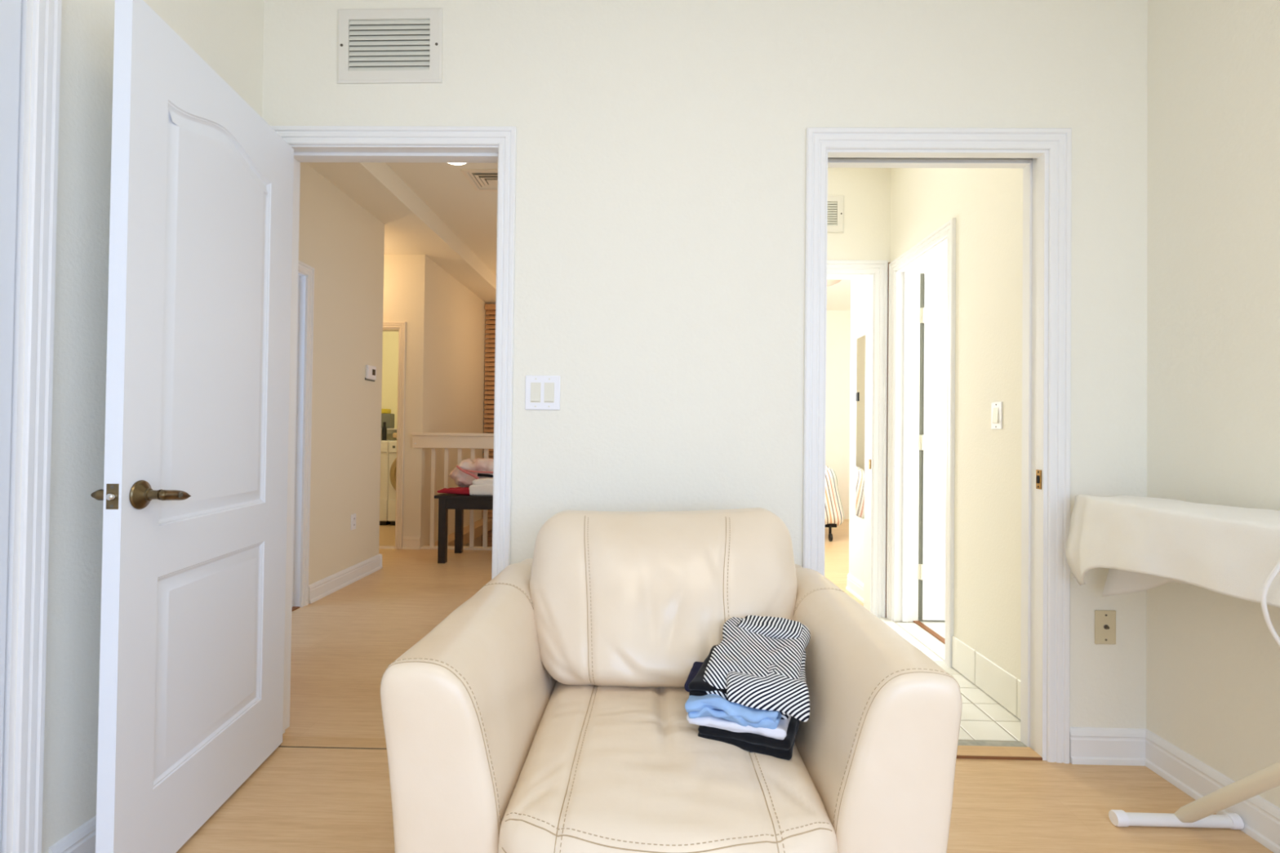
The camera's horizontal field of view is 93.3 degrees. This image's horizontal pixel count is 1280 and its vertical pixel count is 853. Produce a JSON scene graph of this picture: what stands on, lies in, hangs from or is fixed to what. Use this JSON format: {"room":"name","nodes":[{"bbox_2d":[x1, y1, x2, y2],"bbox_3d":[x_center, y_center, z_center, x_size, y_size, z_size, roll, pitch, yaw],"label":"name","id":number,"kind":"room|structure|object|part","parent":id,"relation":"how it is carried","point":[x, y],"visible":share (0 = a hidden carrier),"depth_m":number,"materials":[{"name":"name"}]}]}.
{"room":"laundry room","nodes":[
{"label":"laundry room","id":0,"kind":"room"},
{"bbox_2d":[11,0,264,852],"bbox_3d":[-1.458,-0.419,-0.111,0.120,3.000,4.510,1,-1,1],"label":"wall","id":1,"kind":"structure","parent":0,"point":[228,35],"depth_m":1.49,"materials":[{"name":"white paint"}]},
{"bbox_2d":[0,0,21,848],"bbox_3d":[-1.374,0.036,0.884,0.109,2.092,0.885,1,-1,1],"label":"door","id":2,"kind":"structure","parent":1,"relation":"in","point":[10,10],"depth_m":1.31,"materials":[{"name":"white paint"}]},
{"bbox_2d":[0,0,62,852],"bbox_3d":[-1.433,0.009,0.887,0.137,2.170,1.018,1,-1,1],"label":"trim","id":3,"kind":"structure","parent":1,"relation":"attached to","point":[42,143],"depth_m":1.35,"materials":[{"name":"white wood"}]},
{"bbox_2d":[48,815,96,852],"bbox_3d":[-1.367,1.048,1.769,0.022,0.115,0.710,1,-1,1],"label":"baseboard","id":4,"kind":"structure","parent":1,"relation":"attached to","point":[82,839],"depth_m":1.48,"materials":[{"name":"white wood"}]},
{"bbox_2d":[90,0,293,852],"bbox_3d":[-1.211,0.057,1.730,0.159,2.072,0.792,1,-1,-6],"label":"door","id":5,"kind":"structure","parent":1,"relation":"in","point":[193,495],"depth_m":1.57,"materials":[{"name":"white paint"}]},
{"bbox_3d":[-1.252,0.162,1.444,0.023,0.032,0.118,1,-1,-6],"label":"lever","id":6,"kind":"part","parent":5,"relation":"part of","materials":[{"name":"gold metal"}]},
{"bbox_3d":[-1.175,0.156,1.346,0.025,0.057,0.002,1,-1,-6],"label":"latch plate","id":7,"kind":"part","parent":5,"relation":"part of","materials":[{"name":"gold metal"}]},
{"bbox_3d":[-1.118,0.164,1.457,0.023,0.032,0.118,1,-1,-6],"label":"lever","id":8,"kind":"part","parent":5,"relation":"part of","materials":[{"name":"gold metal"}]},
{"bbox_3d":[-1.216,0.625,1.710,0.037,0.512,0.498,1,-1,-6],"label":"panel","id":9,"kind":"part","parent":5,"relation":"part of","materials":[{"name":"white paint"}]},
{"bbox_3d":[-1.205,-0.302,1.721,0.037,1.094,0.498,1,-1,-6],"label":"panel","id":10,"kind":"part","parent":5,"relation":"part of","materials":[{"name":"white paint"}]},
{"bbox_2d":[298,162,485,585],"bbox_3d":[-2.132,1.037,5.070,0.138,5.800,5.620,1,-1,1],"label":"wall","id":11,"kind":"structure","parent":0,"point":[344,243],"depth_m":4.44,"materials":[{"name":"beige paint"}]},
{"bbox_2d":[291,606,299,611],"bbox_3d":[-2.174,1.113,3.372,0.122,0.006,0.745,1,-1,1],"label":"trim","id":12,"kind":"structure","parent":11,"relation":"attached to","point":[294,608],"depth_m":3.72,"materials":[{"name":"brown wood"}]},
{"bbox_2d":[292,260,314,607],"bbox_3d":[-2.154,0.052,3.385,0.140,2.128,0.879,1,-1,1],"label":"trim","id":13,"kind":"structure","parent":11,"relation":"attached to","point":[300,567],"depth_m":3.76,"materials":[{"name":"white wood"}]},
{"bbox_2d":[351,513,355,530],"bbox_3d":[-2.086,0.694,4.403,0.009,0.114,0.070,1,-1,1],"label":"wall outlet","id":14,"kind":"object","parent":11,"relation":"attached to","point":[353,516],"visible":1,"depth_m":4.39,"materials":[{"name":"white plastic"}]},
{"bbox_2d":[364,364,376,382],"bbox_3d":[-2.061,-0.408,4.632,0.024,0.116,0.154,1,-1,1],"label":"thermostat","id":15,"kind":"object","parent":11,"relation":"attached to","point":[371,371],"visible":1,"depth_m":4.61,"materials":[{"name":"white plastic"}]},
{"bbox_2d":[306,162,496,302],"bbox_3d":[-2.695,-1.750,5.101,1.970,0.240,5.590,1,-1,1],"label":"ceiling","id":16,"kind":"structure","parent":0,"point":[411,227],"depth_m":4.87,"materials":[{"name":"beige paint"}]},
{"bbox_2d":[382,254,429,546],"bbox_3d":[-2.858,-0.364,5.742,1.650,3.000,0.120,1,-1,1],"label":"wall","id":17,"kind":"structure","parent":0,"point":[406,277],"depth_m":5.68,"materials":[{"name":"beige paint"}]},
{"bbox_2d":[382,321,406,549],"bbox_3d":[-2.642,0.077,5.723,0.870,2.124,0.140,1,-1,1],"label":"trim","id":18,"kind":"structure","parent":17,"relation":"attached to","point":[400,326],"depth_m":5.65,"materials":[{"name":"beige wood"}]},
{"bbox_2d":[401,536,420,549],"bbox_3d":[-2.135,1.086,5.639,0.165,0.115,0.022,1,-1,1],"label":"baseboard","id":19,"kind":"structure","parent":17,"relation":"attached to","point":[408,542],"depth_m":5.64,"materials":[{"name":"beige wood"}]},
{"bbox_2d":[381,302,495,456],"bbox_3d":[-1.535,1.077,7.789,4.250,5.800,0.140,1,-1,1],"label":"wall","id":20,"kind":"structure","parent":0,"point":[390,339],"depth_m":7.79,"materials":[{"name":"beige paint"}]},
{"bbox_2d":[381,428,396,434],"bbox_3d":[-3.237,0.060,7.604,0.730,0.070,0.358,1,-1,1],"label":"wall shelf","id":21,"kind":"object","parent":20,"relation":"attached to","point":[389,431],"visible":0.17,"depth_m":7.59,"materials":[{"name":"white"}]},
{"bbox_2d":[381,408,394,428],"bbox_3d":[-3.144,-0.097,7.500,0.155,0.241,0.130,1,-1,1],"label":"box","id":22,"kind":"object","parent":21,"relation":"on","point":[386,415],"visible":0.73,"depth_m":7.44,"materials":[{"name":"grey plastic"}]},
{"bbox_3d":[-3.166,-0.189,7.501,0.110,0.057,0.120,1,-1,1],"label":"lid","id":23,"kind":"part","parent":22,"relation":"part of","materials":[{"name":"yellow plastic"}]},
{"bbox_2d":[487,310,495,532],"bbox_3d":[-0.771,0.837,7.816,2.430,4.700,0.018,1,-1,1],"label":"window","id":24,"kind":"structure","parent":20,"relation":"in","point":[490,310],"depth_m":7.85,"materials":[{"name":"brown"}]},
{"bbox_2d":[481,303,495,546],"bbox_3d":[-0.784,0.651,7.672,2.435,4.392,0.065,1,-1,1],"label":"wooden blinds","id":25,"kind":"object","parent":24,"relation":"attached to","point":[488,371],"visible":0.16,"depth_m":7.70,"materials":[{"name":"brown wood"}]},
{"bbox_3d":[-0.758,-1.510,7.698,2.435,0.070,0.065,1,-1,1],"label":"head rail","id":26,"kind":"part","parent":25,"relation":"part of","materials":[{"name":"brown wood"}]},
{"bbox_2d":[385,162,497,275],"bbox_3d":[-0.584,-1.805,5.060,2.250,0.080,5.590,1,-1,1],"label":"ceiling","id":27,"kind":"structure","parent":0,"point":[471,214],"depth_m":4.75,"materials":[{"name":"beige paint"}]},
{"bbox_2d":[445,162,468,165],"bbox_3d":[-1.235,-1.776,4.032,0.190,0.020,0.190,1,-1,1],"label":"recessed light","id":28,"kind":"object","parent":27,"relation":"in","point":[450,163],"visible":0.23,"depth_m":4.09,"materials":[{"name":"white"}]},
{"bbox_2d":[460,168,497,191],"bbox_3d":[-1.058,-1.770,4.364,0.360,0.022,0.360,1,-1,1],"label":"ceiling vent","id":29,"kind":"object","parent":27,"relation":"in","point":[486,180],"visible":0.58,"depth_m":4.32,"materials":[{"name":"beige metal"}]},
{"bbox_3d":[-1.059,-1.763,4.364,0.080,0.008,0.080,1,-1,1],"label":"plate","id":30,"kind":"part","parent":29,"relation":"part of","materials":[{"name":"beige metal"}]},
{"bbox_2d":[262,0,1147,728],"bbox_3d":[-0.088,-0.374,2.177,4.270,3.000,0.120,1,-1,1],"label":"wall","id":31,"kind":"structure","parent":0,"point":[660,179],"depth_m":2.11,"materials":[{"name":"white paint"}]},
{"bbox_2d":[278,746,386,749],"bbox_3d":[-0.914,1.115,2.091,0.778,0.002,0.002,1,-1,1],"label":"trim","id":32,"kind":"structure","parent":31,"relation":"attached to","point":[278,746],"depth_m":2.09,"materials":[{"name":"black wood"}]},
{"bbox_2d":[279,735,386,748],"bbox_3d":[-0.913,1.114,2.126,0.778,0.005,0.066,1,-1,1],"label":"trim","id":33,"kind":"structure","parent":31,"relation":"attached to","point":[300,741],"depth_m":2.12,"materials":[{"name":"brown wood"}]},
{"bbox_2d":[337,8,442,84],"bbox_3d":[-0.886,-1.348,2.139,0.374,0.265,0.012,0,-1,1],"label":"air vent","id":34,"kind":"object","parent":31,"relation":"in","point":[379,46],"visible":1,"depth_m":2.14,"materials":[{"name":"white metal"}]},
{"bbox_2d":[270,125,516,733],"bbox_3d":[-0.900,0.030,2.188,0.910,2.172,0.158,1,-1,1],"label":"trim","id":35,"kind":"structure","parent":31,"relation":"attached to","point":[309,144],"depth_m":2.13,"materials":[{"name":"white wood"}]},
{"bbox_2d":[524,375,560,409],"bbox_3d":[-0.341,-0.118,2.112,0.123,0.120,0.012,1,-1,1],"label":"double light switch","id":36,"kind":"object","parent":31,"relation":"attached to","point":[541,392],"visible":1,"depth_m":2.11,"materials":[{"name":"white plastic"}]},
{"bbox_2d":[802,127,1071,764],"bbox_3d":[1.021,0.054,2.141,0.906,2.170,0.140,1,-1,1],"label":"trim","id":37,"kind":"structure","parent":31,"relation":"attached to","point":[1044,155],"depth_m":2.09,"materials":[{"name":"white wood"}]},
{"bbox_3d":[1.387,0.184,2.102,0.004,0.067,0.026,1,-1,1],"label":"strike plate","id":38,"kind":"part","parent":37,"relation":"part of","materials":[{"name":"gold metal"}]},
{"bbox_2d":[957,740,1026,746],"bbox_3d":[1.006,1.147,2.168,0.746,0.024,0.047,1,-1,1],"label":"trim","id":39,"kind":"structure","parent":31,"relation":"attached to","point":[960,742],"depth_m":2.17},
{"bbox_2d":[956,745,1041,757],"bbox_3d":[1.004,1.133,2.112,0.746,0.010,0.066,1,-1,1],"label":"threshold","id":40,"kind":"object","parent":31,"relation":"attached to","point":[962,750],"depth_m":2.10,"materials":[{"name":"brown wood"}]},
{"bbox_2d":[956,755,1042,760],"bbox_3d":[1.004,1.133,2.077,0.746,0.008,0.004,1,-1,1],"label":"trim","id":41,"kind":"structure","parent":31,"relation":"attached to","point":[957,756],"depth_m":2.07,"materials":[{"name":"brown wood"}]},
{"bbox_2d":[1094,609,1115,644],"bbox_3d":[1.592,0.687,2.063,0.070,0.116,0.016,1,-1,1],"label":"outlet","id":42,"kind":"object","parent":31,"relation":"attached to","point":[1104,620],"visible":1,"depth_m":2.06,"materials":[{"name":"beige plastic"}]},
{"bbox_2d":[1069,727,1146,765],"bbox_3d":[1.596,1.087,2.055,0.264,0.115,0.022,1,-1,1],"label":"baseboard","id":43,"kind":"structure","parent":31,"relation":"attached to","point":[1088,745],"depth_m":2.05,"materials":[{"name":"white wood"}]},
{"bbox_2d":[175,518,1274,852],"bbox_3d":[0.192,1.197,2.832,8.100,0.120,10.700,1,-1,1],"label":"floor","id":44,"kind":"structure","parent":0,"point":[299,799],"depth_m":1.97,"materials":[{"name":"brown wood"}]},
{"bbox_2d":[379,440,396,525],"bbox_3d":[-3.265,0.659,7.350,0.682,0.985,0.735,1,-1,1],"label":"dryer","id":45,"kind":"object","parent":44,"relation":"on","point":[384,496],"visible":0.12,"depth_m":7.02,"materials":[{"name":"white"}]},
{"bbox_3d":[-3.275,0.967,7.020,0.674,0.240,0.012,1,-1,1],"label":"drawer","id":46,"kind":"part","parent":45,"relation":"part of","materials":[{"name":"white"}]},
{"bbox_3d":[-3.266,0.233,7.028,0.670,0.129,0.014,1,-1,1],"label":"control panel","id":47,"kind":"part","parent":45,"relation":"part of","materials":[{"name":"white"}]},
{"bbox_2d":[382,422,386,439],"bbox_3d":[-3.092,0.055,7.312,0.056,0.224,0.056,1,-1,1],"label":"bottle","id":48,"kind":"object","parent":45,"relation":"on","point":[384,428],"visible":1,"depth_m":7.29,"materials":[{"name":"black plastic"}]},
{"bbox_2d":[387,440,396,525],"bbox_3d":[-2.578,0.667,7.337,0.682,0.985,0.735,1,-1,1],"label":"washer","id":49,"kind":"object","parent":44,"relation":"on","point":[393,444],"visible":0.2,"depth_m":7.01,"materials":[{"name":"white"}]},
{"bbox_3d":[-2.588,0.975,7.006,0.674,0.240,0.012,1,-1,1],"label":"drawer","id":50,"kind":"part","parent":49,"relation":"part of","materials":[{"name":"white"}]},
{"bbox_3d":[-2.579,0.241,7.014,0.670,0.129,0.014,1,-1,1],"label":"control panel","id":51,"kind":"part","parent":49,"relation":"part of","materials":[{"name":"white"}]},
{"bbox_3d":[-2.615,0.555,6.994,0.570,0.570,0.045,1,-1,1],"label":"door","id":52,"kind":"part","parent":49,"relation":"part of","materials":[{"name":"beige"}]},
{"bbox_2d":[392,432,396,438],"bbox_3d":[-2.760,0.108,7.205,0.300,0.122,0.220,1,-1,1],"label":"cloth","id":53,"kind":"object","parent":49,"relation":"on","point":[394,434],"visible":0.13,"depth_m":7.10,"materials":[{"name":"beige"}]},
{"bbox_2d":[411,432,493,550],"bbox_3d":[-0.864,0.615,5.656,2.534,1.088,0.120,1,-1,1],"label":"stair railing","id":54,"kind":"object","parent":44,"relation":"on","point":[433,441],"visible":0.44,"depth_m":5.64,"materials":[{"name":"beige wood"}]},
{"bbox_3d":[-0.859,0.142,5.619,2.534,0.143,0.034,1,-1,1],"label":"handrail","id":55,"kind":"part","parent":54,"relation":"part of","materials":[{"name":"beige wood"}]},
{"bbox_3d":[-0.827,1.151,5.662,2.448,0.018,0.093,1,-1,1],"label":"rail","id":56,"kind":"part","parent":54,"relation":"part of","materials":[{"name":"beige wood"}]},
{"bbox_2d":[434,493,493,563],"bbox_3d":[-1.184,0.867,5.284,1.055,0.567,0.540,1,-1,1],"label":"side table","id":57,"kind":"object","parent":44,"relation":"on","point":[446,501],"visible":0.3,"depth_m":5.05,"materials":[{"name":"brown wood"}]},
{"bbox_3d":[-1.656,0.871,5.078,0.060,0.543,0.060,1,-1,1],"label":"leg","id":58,"kind":"part","parent":57,"relation":"part of","materials":[{"name":"brown wood"}]},
{"bbox_2d":[436,487,473,495],"bbox_3d":[-1.540,0.546,5.154,0.330,0.064,0.186,1,-1,1],"label":"cloth","id":59,"kind":"object","parent":57,"relation":"on","point":[460,491],"visible":0.8,"depth_m":5.07,"materials":[{"name":"red fabric"}]},
{"bbox_3d":[-1.647,0.877,5.508,0.060,0.543,0.060,1,-1,1],"label":"leg","id":60,"kind":"part","parent":57,"relation":"part of","materials":[{"name":"brown wood"}]},
{"bbox_2d":[448,457,493,487],"bbox_3d":[-1.338,0.428,5.371,0.709,0.303,0.316,1,-1,1],"label":"plastic bag","id":61,"kind":"object","parent":57,"relation":"on","point":[468,470],"visible":0.41,"depth_m":5.28,"materials":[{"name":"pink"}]},
{"bbox_2d":[469,477,493,495],"bbox_3d":[-1.275,0.510,5.150,0.320,0.142,0.180,1,-1,1],"label":"folded towel","id":62,"kind":"object","parent":57,"relation":"on","point":[482,486],"visible":0.56,"depth_m":5.06,"materials":[{"name":"white fabric"}]},
{"bbox_2d":[380,507,962,852],"bbox_3d":[0.056,0.680,1.480,1.037,0.879,1.081,1,-1,1],"label":"leather armchair","id":63,"kind":"object","parent":44,"relation":"on","point":[546,713],"visible":0.86,"depth_m":1.19,"materials":[{"name":"beige leather"}]},
{"bbox_3d":[-0.341,0.742,1.510,0.242,0.636,0.900,1,-1,1],"label":"arm","id":64,"kind":"part","parent":63,"relation":"part of","materials":[{"name":"beige leather"}]},
{"bbox_3d":[0.066,0.750,1.945,0.960,0.624,0.150,1,-1,1],"label":"frame","id":65,"kind":"part","parent":63,"relation":"part of","materials":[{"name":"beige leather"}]},
{"bbox_2d":[529,507,797,688],"bbox_3d":[0.064,0.460,1.689,0.750,0.434,0.419,1,-1,1],"label":"cushion","id":66,"kind":"object","parent":63,"relation":"on","point":[618,599],"depth_m":1.59,"materials":[{"name":"beige leather"}]},
{"bbox_2d":[497,680,837,852],"bbox_3d":[0.053,0.765,1.324,0.601,0.224,0.771,1,-1,1],"label":"seat cushion","id":67,"kind":"object","parent":63,"relation":"on","point":[587,766],"depth_m":1.13,"materials":[{"name":"beige leather"}]},
{"bbox_2d":[697,715,799,759],"bbox_3d":[0.254,0.656,1.364,0.199,0.047,0.253,0,-1,20],"label":"garment","id":68,"kind":"object","parent":63,"relation":"on","point":[749,742],"visible":0.31,"depth_m":1.24,"materials":[{"name":"black fabric"}]},
{"bbox_2d":[686,713,791,739],"bbox_3d":[0.235,0.625,1.362,0.211,0.031,0.233,0,-1,20],"label":"garment","id":69,"kind":"object","parent":68,"relation":"on","point":[780,732],"visible":0.35,"depth_m":1.26,"materials":[{"name":"white fabric"}]},
{"bbox_2d":[684,693,781,728],"bbox_3d":[0.219,0.601,1.359,0.204,0.057,0.241,0,-1,17],"label":"shirt","id":70,"kind":"object","parent":69,"relation":"on","point":[709,704],"visible":0.41,"depth_m":1.26,"materials":[{"name":"fabric"}]},
{"bbox_2d":[684,661,703,692],"bbox_3d":[0.187,0.587,1.403,0.149,0.028,0.148,1,-1,14],"label":"garment","id":71,"kind":"object","parent":70,"relation":"on","point":[696,666],"visible":0.23,"depth_m":1.41,"materials":[{"name":"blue fabric"}]},
{"bbox_2d":[688,644,726,695],"bbox_3d":[0.237,0.566,1.384,0.201,0.058,0.220,0,-1,21],"label":"shirt","id":72,"kind":"object","parent":70,"relation":"on","point":[697,686],"visible":0.2,"depth_m":1.32,"materials":[{"name":"black fabric"}]},
{"bbox_2d":[703,615,810,721],"bbox_3d":[0.281,0.545,1.372,0.229,0.164,0.272,0,-1,22],"label":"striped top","id":73,"kind":"object","parent":72,"relation":"on","point":[760,661],"visible":1,"depth_m":1.32,"materials":[{"name":"multicoloured fabric"}]},
{"bbox_3d":[0.454,0.751,1.494,0.240,0.636,0.900,1,-1,1],"label":"arm","id":74,"kind":"part","parent":63,"relation":"part of","materials":[{"name":"beige leather"}]},
{"bbox_2d":[825,465,844,541],"bbox_3d":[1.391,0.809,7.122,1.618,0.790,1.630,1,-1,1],"label":"chair","id":75,"kind":"object","parent":44,"relation":"on","point":[834,513],"visible":0.09,"depth_m":6.33,"materials":[{"name":"fabric"}]},
{"bbox_3d":[1.389,1.014,7.122,1.400,0.100,1.480,1,-1,1],"label":"frame","id":76,"kind":"part","parent":75,"relation":"part of","materials":[{"name":"black metal"}]},
{"bbox_2d":[1108,760,1279,829],"bbox_3d":[1.527,0.681,1.224,0.361,0.905,1.525,1,-1,1],"label":"ironing board","id":77,"kind":"object","parent":44,"relation":"on","point":[1198,813],"visible":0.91,"depth_m":1.66,"materials":[{"name":"white metal"}]},
{"bbox_2d":[1066,494,1279,607],"bbox_3d":[1.530,0.385,1.338,0.378,0.341,1.346,1,-1,1],"label":"cover","id":78,"kind":"object","parent":77,"relation":"on","point":[1144,543],"visible":1,"depth_m":1.57,"materials":[{"name":"white fabric"}]},
{"bbox_3d":[1.533,0.679,1.304,0.039,0.885,0.872,1,-1,1],"label":"leg","id":79,"kind":"part","parent":77,"relation":"part of","materials":[{"name":"beige metal"}]},
{"bbox_2d":[1260,560,1279,646],"bbox_3d":[1.465,0.520,1.074,0.169,0.648,0.518,1,-1,-35],"label":"power cord","id":80,"kind":"object","parent":77,"relation":"hanging from","point":[1272,575],"visible":1,"depth_m":1.29,"materials":[{"name":"white plastic"}]},
{"bbox_2d":[825,310,850,519],"bbox_3d":[2.412,-0.171,8.107,3.900,2.800,0.100,1,-1,1],"label":"wall","id":81,"kind":"structure","parent":0,"point":[838,322],"depth_m":8.06,"materials":[{"name":"white paint"}]},
{"bbox_2d":[826,280,851,310],"bbox_3d":[2.388,-1.628,6.007,3.900,0.100,4.337,1,-1,1],"label":"ceiling","id":82,"kind":"structure","parent":0,"point":[838,295],"depth_m":7.24,"materials":[{"name":"white paint"}]},
{"bbox_2d":[826,280,841,286],"bbox_3d":[1.856,-1.489,5.984,0.380,0.190,0.380,1,-1,1],"label":"ceiling lamp","id":83,"kind":"object","parent":82,"relation":"attached to","point":[829,282],"visible":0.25,"depth_m":5.92,"materials":[{"name":"white"}]},
{"bbox_2d":[826,168,890,262],"bbox_3d":[1.088,-0.340,3.787,1.179,3.000,0.120,1,-1,1],"label":"wall","id":84,"kind":"structure","parent":0,"point":[866,236],"depth_m":3.73,"materials":[{"name":"white paint"}]},
{"bbox_2d":[827,195,844,232],"bbox_3d":[1.074,-1.314,3.733,0.370,0.231,0.012,1,-1,1],"label":"air vent","id":85,"kind":"object","parent":84,"relation":"in","point":[835,202],"visible":0.35,"depth_m":3.73,"materials":[{"name":"white metal"}]},
{"bbox_2d":[826,260,888,617],"bbox_3d":[1.061,0.067,3.773,0.901,2.184,0.140,1,-1,1],"label":"trim","id":86,"kind":"structure","parent":84,"relation":"attached to","point":[875,273],"depth_m":3.71,"materials":[{"name":"white wood"}]},
{"bbox_3d":[1.421,0.233,3.736,0.006,0.060,0.025,1,-1,1],"label":"strike plate","id":87,"kind":"part","parent":86,"relation":"part of","materials":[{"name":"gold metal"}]},
{"bbox_2d":[920,256,946,273],"bbox_3d":[2.518,-0.323,3.786,1.723,3.000,0.060,1,-1,1],"label":"wall","id":88,"kind":"structure","parent":0,"point":[940,267],"depth_m":3.78,"materials":[{"name":"white paint"}]},
{"bbox_2d":[848,168,1022,719],"bbox_3d":[1.585,-0.341,3.289,0.167,3.000,2.170,1,-1,1],"label":"wall","id":89,"kind":"structure","parent":0,"point":[986,204],"depth_m":2.67,"materials":[{"name":"white paint"}]},
{"bbox_2d":[845,573,863,603],"bbox_3d":[1.489,1.111,4.093,0.022,0.115,0.530,1,-1,1],"label":"baseboard","id":90,"kind":"structure","parent":89,"relation":"attached to","point":[855,587],"depth_m":4.18,"materials":[{"name":"white wood"}]},
{"bbox_2d":[855,334,865,518],"bbox_3d":[1.503,0.000,4.039,0.018,1.230,0.335,1,-1,1],"label":"wall mirror","id":91,"kind":"object","parent":89,"relation":"attached to","point":[860,352],"visible":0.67,"depth_m":4.11,"materials":[{"name":"clear mirror"}]},
{"bbox_2d":[885,262,889,617],"bbox_3d":[1.520,0.079,3.703,0.017,2.170,0.018,1,-1,1],"label":"trim","id":92,"kind":"structure","parent":89,"relation":"attached to","point":[888,263],"depth_m":3.70,"materials":[{"name":"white wood"}]},
{"bbox_2d":[886,217,955,667],"bbox_3d":[1.583,0.079,3.298,0.162,2.162,0.784,1,-1,1],"label":"trim","id":93,"kind":"structure","parent":89,"relation":"attached to","point":[904,304],"depth_m":3.61,"materials":[{"name":"white wood"}]},
{"bbox_2d":[913,620,945,644],"bbox_3d":[1.641,1.162,3.283,0.035,0.016,0.642,1,-1,1],"label":"threshold","id":94,"kind":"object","parent":89,"relation":"attached to","point":[923,626],"depth_m":3.41,"materials":[{"name":"brown wood"}]},
{"bbox_2d":[918,273,946,620],"bbox_3d":[1.998,0.120,3.619,0.655,2.073,0.043,1,-1,1],"label":"door","id":95,"kind":"structure","parent":89,"relation":"in","point":[933,286],"depth_m":3.61,"materials":[{"name":"white paint"}]},
{"bbox_3d":[1.676,0.867,3.607,0.029,0.090,0.008,1,-1,1],"label":"hinge plate","id":96,"kind":"part","parent":95,"relation":"part of","materials":[{"name":"beige metal"}]},
{"bbox_3d":[1.685,0.096,3.617,0.029,0.090,0.008,1,-1,1],"label":"hinge plate","id":97,"kind":"part","parent":95,"relation":"part of","materials":[{"name":"beige metal"}]},
{"bbox_3d":[1.694,-0.665,3.626,0.029,0.090,0.008,1,-1,1],"label":"hinge plate","id":98,"kind":"part","parent":95,"relation":"part of","materials":[{"name":"beige metal"}]},
{"bbox_2d":[991,401,1002,429],"bbox_3d":[1.502,-0.046,2.550,0.012,0.116,0.075,1,-1,1],"label":"light switch","id":99,"kind":"object","parent":89,"relation":"attached to","point":[996,407],"visible":1,"depth_m":2.54,"materials":[{"name":"white plastic"}]},
{"bbox_2d":[1146,0,1279,808],"bbox_3d":[1.762,-0.381,-0.175,0.120,3.000,4.510,1,-1,1],"label":"wall","id":100,"kind":"structure","parent":0,"point":[1213,658],"depth_m":1.83,"materials":[{"name":"white paint"}]},
{"bbox_2d":[1145,728,1279,852],"bbox_3d":[1.675,1.062,-0.092,0.022,0.115,4.309,1,-1,1],"label":"baseboard","id":101,"kind":"structure","parent":100,"relation":"attached to","point":[1260,818],"depth_m":1.83,"materials":[{"name":"white wood"}]},
{"bbox_3d":[-2.946,-0.376,4.804,1.512,3.000,0.120,1,-1,1],"label":"wall","id":102,"kind":"structure","parent":0,"visible":0},
{"bbox_2d":[308,553,382,604],"bbox_3d":[-2.850,1.062,4.355,1.554,0.115,1.022,1,-1,1],"label":"baseboard","id":103,"kind":"structure","parent":102,"relation":"attached to","point":[321,588],"depth_m":4.24,"materials":[{"name":"white wood"}]}
]}

